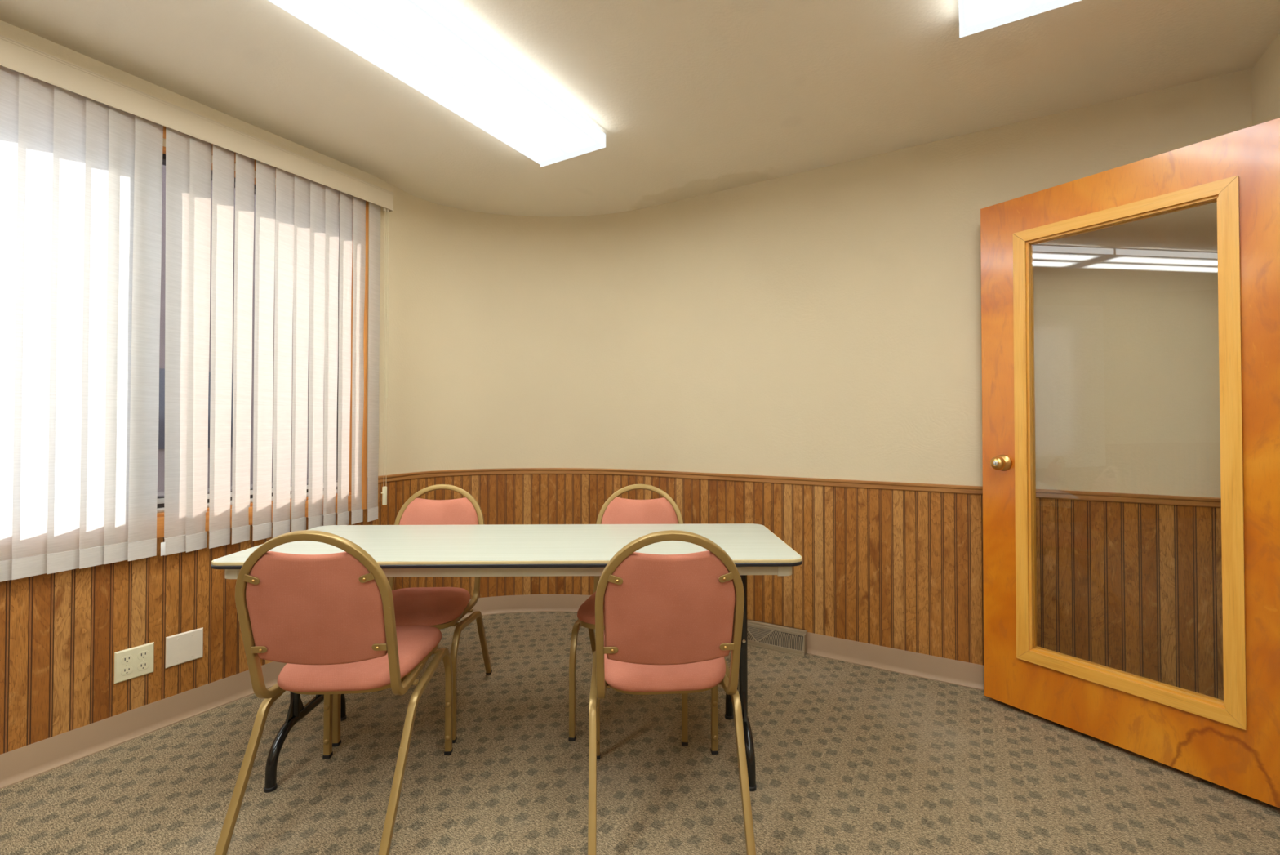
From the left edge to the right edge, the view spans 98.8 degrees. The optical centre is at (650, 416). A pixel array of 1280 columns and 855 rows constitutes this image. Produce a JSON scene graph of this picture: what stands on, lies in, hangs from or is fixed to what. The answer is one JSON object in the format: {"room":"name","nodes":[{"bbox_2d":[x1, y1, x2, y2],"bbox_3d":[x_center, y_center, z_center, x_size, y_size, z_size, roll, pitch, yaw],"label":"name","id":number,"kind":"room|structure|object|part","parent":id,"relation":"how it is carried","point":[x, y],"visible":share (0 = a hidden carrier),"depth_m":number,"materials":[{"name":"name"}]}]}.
{"room":"meeting room","nodes":[
{"label":"meeting room","id":0,"kind":"room"},
{"bbox_2d":[0,20,368,754],"bbox_3d":[-2.328,-0.052,1.444,0.126,2.450,3.250,0,-1,30],"label":"wall","id":1,"kind":"structure","parent":0,"point":[61,633],"depth_m":1.97,"materials":[{"name":"brown wood"}]},
{"bbox_2d":[114,641,154,683],"bbox_3d":[-1.904,0.906,2.026,0.008,0.113,0.111,0,-1,30],"label":"electrical outlet","id":2,"kind":"object","parent":1,"relation":"attached to","point":[139,660],"visible":1,"depth_m":2.02,"materials":[{"name":"beige plastic"}]},
{"bbox_2d":[120,665,133,675],"bbox_3d":[-1.913,0.926,2.004,0.002,0.028,0.034,0,-1,30],"label":"socket","id":3,"kind":"object","parent":2,"relation":"attached to","point":[125,669],"depth_m":2.00,"materials":[{"name":"beige plastic"}]},
{"bbox_2d":[120,654,133,664],"bbox_3d":[-1.913,0.886,2.005,0.002,0.028,0.034,0,-1,30],"label":"socket","id":4,"kind":"object","parent":2,"relation":"attached to","point":[125,659],"depth_m":2.00,"materials":[{"name":"beige plastic"}]},
{"bbox_2d":[137,661,149,670],"bbox_3d":[-1.890,0.927,2.044,0.002,0.028,0.034,0,-1,30],"label":"socket","id":5,"kind":"object","parent":2,"relation":"attached to","point":[141,665],"depth_m":2.04,"materials":[{"name":"beige plastic"}]},
{"bbox_2d":[137,649,149,659],"bbox_3d":[-1.890,0.887,2.045,0.002,0.028,0.034,0,-1,30],"label":"socket","id":6,"kind":"object","parent":2,"relation":"attached to","point":[141,654],"depth_m":2.04,"materials":[{"name":"beige plastic"}]},
{"bbox_2d":[0,661,286,788],"bbox_3d":[-2.269,1.121,1.394,0.022,0.104,3.250,0,-1,30],"label":"baseboard","id":7,"kind":"structure","parent":1,"relation":"attached to","point":[22,763],"depth_m":2.00,"materials":[{"name":"plastic"}]},
{"bbox_2d":[165,626,203,667],"bbox_3d":[-1.829,0.905,2.155,0.008,0.119,0.119,0,-1,30],"label":"blank wall plate","id":8,"kind":"object","parent":1,"relation":"attached to","point":[188,646],"visible":1,"depth_m":2.15,"materials":[{"name":"beige plastic"}]},
{"bbox_2d":[156,125,368,537],"bbox_3d":[-2.112,-0.338,1.796,0.128,1.588,2.420,0,-1,30],"label":"window","id":9,"kind":"structure","parent":1,"relation":"in","point":[160,505],"depth_m":2.78,"materials":[{"name":"brown wood"}]},
{"bbox_2d":[0,35,394,582],"bbox_3d":[-2.072,-0.337,1.704,0.070,1.713,2.750,0,-1,30],"label":"vertical blind","id":10,"kind":"object","parent":9,"relation":"attached to","point":[81,148],"visible":1,"depth_m":2.07,"materials":[{"name":"plastic"}]},
{"bbox_3d":[-1.378,-0.373,2.855,0.002,1.470,0.016,0,-1,30],"label":"pull cord","id":11,"kind":"part","parent":10,"relation":"part of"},
{"bbox_3d":[-1.377,-0.603,2.868,0.002,1.009,0.015,0,-1,30],"label":"bead chain","id":12,"kind":"part","parent":10,"relation":"part of","materials":[{"name":"white plastic"}]},
{"bbox_2d":[0,611,1279,854],"bbox_3d":[-0.736,1.201,0.538,3.857,0.080,5.656,0,-1,30],"label":"floor","id":13,"kind":"structure","parent":0,"point":[851,758],"depth_m":1.77,"materials":[{"name":"carpet"}]},
{"bbox_2d":[213,529,453,854],"bbox_3d":[-0.901,0.736,1.647,0.439,0.880,0.575,0,-1,-3],"label":"chair","id":14,"kind":"object","parent":13,"relation":"on","point":[330,617],"visible":1,"depth_m":1.47,"materials":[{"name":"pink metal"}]},
{"bbox_3d":[-1.101,0.985,1.530,0.027,0.379,0.361,0,-1,-3],"label":"leg","id":15,"kind":"part","parent":14,"relation":"part of","materials":[{"name":"gold metal"}]},
{"bbox_3d":[-0.892,0.515,1.474,0.352,0.326,0.113,0,-1,-3],"label":"backrest","id":16,"kind":"part","parent":14,"relation":"part of","materials":[{"name":"fabric"}]},
{"bbox_3d":[-1.116,0.978,1.814,0.022,0.389,0.214,0,-1,-3],"label":"leg","id":17,"kind":"part","parent":14,"relation":"part of","materials":[{"name":"gold metal"}]},
{"bbox_3d":[-0.899,0.545,1.602,0.398,0.501,0.408,0,-1,-3],"label":"frame","id":18,"kind":"part","parent":14,"relation":"part of","materials":[{"name":"gold metal"}]},
{"bbox_3d":[-0.905,0.738,1.724,0.411,0.060,0.406,0,-1,-3],"label":"seat","id":19,"kind":"part","parent":14,"relation":"part of","materials":[{"name":"fabric"}]},
{"bbox_3d":[-0.906,0.773,1.740,0.387,0.031,0.370,0,-1,-3],"label":"seat frame","id":20,"kind":"part","parent":14,"relation":"part of","materials":[{"name":"gold metal"}]},
{"bbox_3d":[-0.690,0.985,1.551,0.027,0.379,0.361,0,-1,-3],"label":"leg","id":21,"kind":"part","parent":14,"relation":"part of","materials":[{"name":"gold metal"}]},
{"bbox_3d":[-0.705,0.978,1.835,0.022,0.389,0.214,0,-1,-3],"label":"leg","id":22,"kind":"part","parent":14,"relation":"part of","materials":[{"name":"gold metal"}]},
{"bbox_2d":[332,484,492,746],"bbox_3d":[-0.940,0.744,2.267,0.439,0.880,0.575,0,-1,-3],"label":"chair","id":23,"kind":"object","parent":13,"relation":"on","point":[440,607],"visible":0.61,"depth_m":2.26,"materials":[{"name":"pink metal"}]},
{"bbox_3d":[-1.137,0.981,2.074,0.022,0.389,0.214,0,-1,-3],"label":"leg","id":24,"kind":"part","parent":23,"relation":"part of","materials":[{"name":"gold metal"}]},
{"bbox_3d":[-0.936,0.745,2.190,0.411,0.060,0.406,0,-1,-3],"label":"seat","id":25,"kind":"part","parent":23,"relation":"part of","materials":[{"name":"fabric"}]},
{"bbox_3d":[-0.942,0.555,2.318,0.398,0.501,0.408,0,-1,-3],"label":"frame","id":26,"kind":"part","parent":23,"relation":"part of","materials":[{"name":"gold metal"}]},
{"bbox_3d":[-0.948,0.528,2.446,0.352,0.326,0.113,0,-1,-3],"label":"backrest","id":27,"kind":"part","parent":23,"relation":"part of","materials":[{"name":"fabric"}]},
{"bbox_3d":[-0.935,0.778,2.174,0.387,0.031,0.370,0,-1,-3],"label":"seat frame","id":28,"kind":"part","parent":23,"relation":"part of","materials":[{"name":"gold metal"}]},
{"bbox_3d":[-0.725,0.982,2.094,0.022,0.389,0.214,0,-1,-3],"label":"leg","id":29,"kind":"part","parent":23,"relation":"part of","materials":[{"name":"gold metal"}]},
{"bbox_3d":[-0.739,0.996,2.378,0.027,0.379,0.361,0,-1,-3],"label":"leg","id":30,"kind":"part","parent":23,"relation":"part of","materials":[{"name":"gold metal"}]},
{"bbox_2d":[210,523,802,792],"bbox_3d":[-0.442,0.812,1.979,1.836,0.737,0.617,0,-1,-1],"label":"folding table","id":31,"kind":"object","parent":13,"relation":"on","point":[479,549],"visible":0.7,"depth_m":1.85,"materials":[{"name":"laminate"}]},
{"bbox_2d":[568,484,688,745],"bbox_3d":[-0.063,0.744,2.277,0.439,0.880,0.575,0,-1,4],"label":"chair","id":32,"kind":"object","parent":13,"relation":"on","point":[615,510],"visible":0.4,"depth_m":2.45,"materials":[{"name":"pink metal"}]},
{"bbox_3d":[-0.281,0.982,2.108,0.022,0.389,0.214,0,-1,4],"label":"leg","id":33,"kind":"part","parent":32,"relation":"part of","materials":[{"name":"gold metal"}]},
{"bbox_3d":[-0.068,0.745,2.200,0.411,0.060,0.406,0,-1,4],"label":"seat","id":34,"kind":"part","parent":32,"relation":"part of","materials":[{"name":"fabric"}]},
{"bbox_3d":[-0.261,0.996,2.392,0.027,0.379,0.361,0,-1,4],"label":"leg","id":35,"kind":"part","parent":32,"relation":"part of","materials":[{"name":"gold metal"}]},
{"bbox_3d":[-0.069,0.779,2.184,0.387,0.031,0.370,0,-1,4],"label":"seat frame","id":36,"kind":"part","parent":32,"relation":"part of","materials":[{"name":"gold metal"}]},
{"bbox_3d":[-0.060,0.555,2.328,0.398,0.501,0.408,0,-1,4],"label":"frame","id":37,"kind":"part","parent":32,"relation":"part of","materials":[{"name":"gold metal"}]},
{"bbox_3d":[-0.051,0.528,2.456,0.352,0.326,0.113,0,-1,4],"label":"backrest","id":38,"kind":"part","parent":32,"relation":"part of","materials":[{"name":"fabric"}]},
{"bbox_3d":[0.130,0.981,2.080,0.022,0.389,0.214,0,-1,4],"label":"leg","id":39,"kind":"part","parent":32,"relation":"part of","materials":[{"name":"gold metal"}]},
{"bbox_2d":[587,529,755,854],"bbox_3d":[0.038,0.736,1.647,0.439,0.880,0.575,0,-1,-4],"label":"chair","id":40,"kind":"object","parent":13,"relation":"on","point":[669,624],"visible":1,"depth_m":1.47,"materials":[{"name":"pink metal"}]},
{"bbox_3d":[-0.160,0.985,1.526,0.027,0.379,0.361,0,-1,-4],"label":"leg","id":41,"kind":"part","parent":40,"relation":"part of","materials":[{"name":"gold metal"}]},
{"bbox_3d":[-0.180,0.978,1.810,0.022,0.389,0.214,0,-1,-4],"label":"leg","id":42,"kind":"part","parent":40,"relation":"part of","materials":[{"name":"gold metal"}]},
{"bbox_3d":[0.032,0.773,1.740,0.387,0.031,0.370,0,-1,-4],"label":"seat frame","id":43,"kind":"part","parent":40,"relation":"part of","materials":[{"name":"gold metal"}]},
{"bbox_3d":[0.033,0.738,1.724,0.411,0.060,0.406,0,-1,-4],"label":"seat","id":44,"kind":"part","parent":40,"relation":"part of","materials":[{"name":"fabric"}]},
{"bbox_3d":[0.050,0.515,1.474,0.352,0.326,0.113,0,-1,-4],"label":"backrest","id":45,"kind":"part","parent":40,"relation":"part of","materials":[{"name":"fabric"}]},
{"bbox_3d":[0.041,0.545,1.602,0.398,0.501,0.408,0,-1,-4],"label":"frame","id":46,"kind":"part","parent":40,"relation":"part of","materials":[{"name":"gold metal"}]},
{"bbox_3d":[0.231,0.978,1.839,0.022,0.389,0.214,0,-1,-4],"label":"leg","id":47,"kind":"part","parent":40,"relation":"part of","materials":[{"name":"gold metal"}]},
{"bbox_3d":[0.251,0.985,1.555,0.027,0.379,0.361,0,-1,-4],"label":"leg","id":48,"kind":"part","parent":40,"relation":"part of","materials":[{"name":"gold metal"}]},
{"bbox_2d":[0,0,1279,217],"bbox_3d":[-0.736,-1.339,0.571,3.857,0.100,5.656,0,-1,30],"label":"ceiling","id":49,"kind":"structure","parent":0,"point":[689,99],"depth_m":2.02,"materials":[{"name":"paint"}]},
{"bbox_2d":[267,0,605,167],"bbox_3d":[-0.765,-1.236,1.830,0.379,0.072,1.605,0,-1,30],"label":"ceiling light","id":50,"kind":"object","parent":49,"relation":"attached to","point":[423,44],"visible":1,"depth_m":1.90,"materials":[{"name":"white glowing translucent plastic diffuser"}]},
{"bbox_3d":[-0.363,-1.220,2.521,0.378,0.058,0.005,0,-1,30],"label":"plate","id":51,"kind":"part","parent":50,"relation":"part of","materials":[{"name":"white plastic"}]},
{"bbox_2d":[958,0,1082,38],"bbox_3d":[0.739,-1.248,0.954,0.379,0.072,1.605,0,-1,30],"label":"ceiling light","id":52,"kind":"object","parent":49,"relation":"attached to","point":[975,16],"visible":1,"depth_m":1.63,"materials":[{"name":"white plastic"}]},
{"bbox_2d":[366,68,1252,699],"bbox_3d":[0.427,-0.033,2.858,3.898,2.450,0.930,0,-1,13],"label":"wall","id":53,"kind":"structure","parent":0,"point":[822,322],"depth_m":2.67,"materials":[{"name":"paint"}]},
{"bbox_2d":[462,594,984,690],"bbox_3d":[0.454,1.139,2.769,3.745,0.104,0.813,0,-1,13],"label":"baseboard","id":54,"kind":"structure","parent":53,"relation":"attached to","point":[964,673],"depth_m":2.65,"materials":[{"name":"plastic"}]},
{"bbox_2d":[747,618,807,656],"bbox_3d":[0.567,1.136,2.876,0.490,0.112,0.066,0,-1,30],"label":"air vent","id":55,"kind":"object","parent":53,"relation":"in","point":[782,638],"visible":0.62,"depth_m":2.81,"materials":[{"name":"metal"}]},
{"bbox_2d":[377,467,1221,507],"bbox_3d":[0.454,0.327,2.781,3.745,0.036,0.812,0,-1,13],"label":"trim","id":56,"kind":"structure","parent":53,"relation":"on","point":[1201,501],"depth_m":2.71,"materials":[{"name":"brown wood"}]},
{"bbox_2d":[980,117,1279,808],"bbox_3d":[1.668,0.137,1.944,0.178,2.041,0.909,1,-1,-34],"label":"door","id":57,"kind":"structure","parent":53,"relation":"in","point":[1233,742],"depth_m":1.79,"materials":[{"name":"brown wood"}]},
{"bbox_3d":[1.661,0.107,1.956,0.070,1.695,0.626,1,-1,-34],"label":"glazing frame","id":58,"kind":"part","parent":57,"relation":"part of","materials":[{"name":"brown wood"}]},
{"bbox_2d":[1251,32,1279,125],"bbox_3d":[0.879,-0.076,-0.386,0.120,2.450,5.416,0,-1,30],"label":"wall","id":59,"kind":"structure","parent":0,"point":[1265,73],"depth_m":1.90,"materials":[{"name":"paint"}]},
{"label":"outside","id":60,"kind":"structure","parent":0,"visible":0},
{"bbox_2d":[157,479,308,495],"bbox_3d":[-19.945,1.698,11.595,39.200,0.060,50.000,0,-1,30],"label":"ground","id":61,"kind":"structure","parent":60,"point":[160,493],"depth_m":12.73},
{"bbox_2d":[157,164,324,492],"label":"window","id":62,"kind":"structure","parent":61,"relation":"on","point":[161,467],"depth_m":13.07,"materials":[{"name":"glass"}]}
]}

